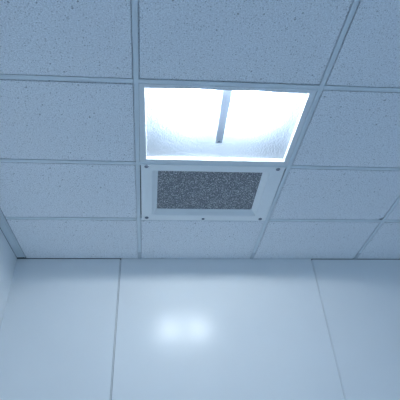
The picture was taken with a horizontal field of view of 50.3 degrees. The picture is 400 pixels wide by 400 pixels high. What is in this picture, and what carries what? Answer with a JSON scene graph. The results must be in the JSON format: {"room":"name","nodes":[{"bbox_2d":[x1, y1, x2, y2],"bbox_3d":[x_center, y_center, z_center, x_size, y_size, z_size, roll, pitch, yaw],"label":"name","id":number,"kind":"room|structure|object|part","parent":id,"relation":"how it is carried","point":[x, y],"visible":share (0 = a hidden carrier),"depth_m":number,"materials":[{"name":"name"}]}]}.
{"room":"clean room","nodes":[
{"label":"clean room","id":0,"kind":"room"},
{"bbox_2d":[0,210,18,328],"bbox_3d":[-1.153,-0.727,-0.305,0.070,3.320,7.446,0,-37,-5],"label":"wall","id":1,"kind":"structure","parent":0,"point":[8,259],"depth_m":3.12,"materials":[{"name":"grey"}]},
{"bbox_2d":[0,209,24,257],"bbox_3d":[-1.148,-1.721,0.462,0.065,0.032,7.268,0,-37,-5],"label":"trim","id":2,"kind":"structure","parent":1,"relation":"attached to","point":[4,226],"depth_m":3.12,"materials":[{"name":"white"}]},
{"bbox_2d":[0,245,399,399],"bbox_3d":[0.654,1.497,2.858,4.504,3.320,0.128,1,-37,-6],"label":"wall","id":3,"kind":"structure","parent":0,"point":[72,328],"depth_m":3.15,"materials":[{"name":"grey"}]},
{"bbox_3d":[-0.975,1.626,2.540,0.803,2.897,0.075,1,-37,-6],"label":"wall panel","id":4,"kind":"part","parent":3,"relation":"part of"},
{"bbox_3d":[0.227,1.637,2.674,1.594,2.920,0.075,1,-37,-6],"label":"wall panel","id":5,"kind":"part","parent":3,"relation":"part of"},
{"bbox_3d":[1.823,1.672,2.837,1.594,2.897,0.075,1,-37,-6],"label":"wall panel","id":6,"kind":"part","parent":3,"relation":"part of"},
{"bbox_2d":[0,0,399,258],"bbox_3d":[0.842,-1.854,0.845,4.800,0.502,7.800,1,-37,-6],"label":"ceiling","id":7,"kind":"structure","parent":0,"point":[134,3],"depth_m":2.30,"materials":[{"name":"paint"}]},
{"bbox_2d":[0,0,132,78],"bbox_3d":[-0.755,-0.769,1.783,0.959,0.025,0.600,1,-37,-6],"label":"tile","id":8,"kind":"structure","parent":7,"relation":"attached to","point":[75,38],"depth_m":1.86,"materials":[{"name":"white tile"}]},
{"bbox_2d":[0,79,135,160],"bbox_3d":[-0.808,-0.412,2.263,0.941,0.025,0.594,1,-37,-6],"label":"tile","id":9,"kind":"structure","parent":7,"relation":"attached to","point":[40,119],"depth_m":2.24,"materials":[{"name":"white tile"}]},
{"bbox_2d":[0,162,136,217],"bbox_3d":[-0.860,-0.057,2.739,0.922,0.025,0.593,1,-37,-6],"label":"tile","id":10,"kind":"structure","parent":7,"relation":"attached to","point":[26,189],"depth_m":2.71,"materials":[{"name":"white tile"}]},
{"bbox_2d":[7,219,137,257],"bbox_3d":[-0.912,0.292,3.207,0.904,0.025,0.567,1,-37,-6],"label":"tile","id":11,"kind":"structure","parent":7,"relation":"attached to","point":[36,238],"depth_m":3.18,"materials":[{"name":"white tile"}]},
{"bbox_2d":[141,220,264,258],"bbox_3d":[-0.003,0.305,3.301,0.931,0.025,0.574,1,-37,-6],"label":"tile","id":12,"kind":"structure","parent":7,"relation":"attached to","point":[159,238],"depth_m":3.27,"materials":[{"name":"white tile"}]},
{"bbox_2d":[141,164,285,220],"bbox_3d":[0.057,-0.045,2.834,0.898,0.053,0.595,1,-37,-6],"label":"ceiling vent","id":13,"kind":"object","parent":7,"relation":"in","point":[168,192],"visible":1,"depth_m":2.83,"materials":[{"name":"metal"}]},
{"bbox_2d":[139,83,316,164],"bbox_3d":[0.117,-0.441,2.384,0.909,0.127,0.582,1,-37,-6],"label":"recessed light","id":14,"kind":"object","parent":7,"relation":"in","point":[178,123],"visible":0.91,"depth_m":2.34,"materials":[{"name":"white plastic"}]},
{"bbox_2d":[138,0,353,84],"bbox_3d":[0.181,-0.761,1.873,0.928,0.025,0.599,1,-37,-6],"label":"tile","id":15,"kind":"structure","parent":7,"relation":"attached to","point":[244,41],"depth_m":1.90,"materials":[{"name":"white tile"}]},
{"bbox_2d":[253,219,381,258],"bbox_3d":[0.908,0.318,3.395,0.904,0.025,0.582,1,-37,-6],"label":"tile","id":16,"kind":"structure","parent":7,"relation":"attached to","point":[280,239],"depth_m":3.37,"materials":[{"name":"white tile"}]},
{"bbox_2d":[269,168,399,219],"bbox_3d":[0.956,-0.033,2.923,0.881,0.025,0.587,1,-37,-6],"label":"tile","id":17,"kind":"structure","parent":7,"relation":"attached to","point":[305,193],"depth_m":2.90,"materials":[{"name":"white tile"}]},
{"bbox_2d":[292,90,399,167],"bbox_3d":[1.006,-0.391,2.442,0.859,0.025,0.611,1,-37,-6],"label":"tile","id":18,"kind":"structure","parent":7,"relation":"attached to","point":[345,128],"depth_m":2.42,"materials":[{"name":"white tile"}]},
{"bbox_2d":[325,0,399,87],"bbox_3d":[1.056,-0.753,1.956,0.835,0.025,0.599,1,-37,-6],"label":"tile","id":19,"kind":"structure","parent":7,"relation":"attached to","point":[368,55],"depth_m":1.98,"materials":[{"name":"white tile"}]},
{"bbox_2d":[357,222,399,258],"bbox_3d":[1.817,0.331,3.488,0.936,0.025,0.589,1,-37,-6],"label":"tile","id":20,"kind":"structure","parent":7,"relation":"attached to","point":[385,244],"depth_m":3.49,"materials":[{"name":"white tile"}]},
{"bbox_2d":[386,201,399,219],"bbox_3d":[1.858,-0.021,3.014,0.943,0.025,0.584,1,-37,-6],"label":"tile","id":21,"kind":"structure","parent":7,"relation":"attached to","point":[395,214],"depth_m":3.13,"materials":[{"name":"white tile"}]}
]}

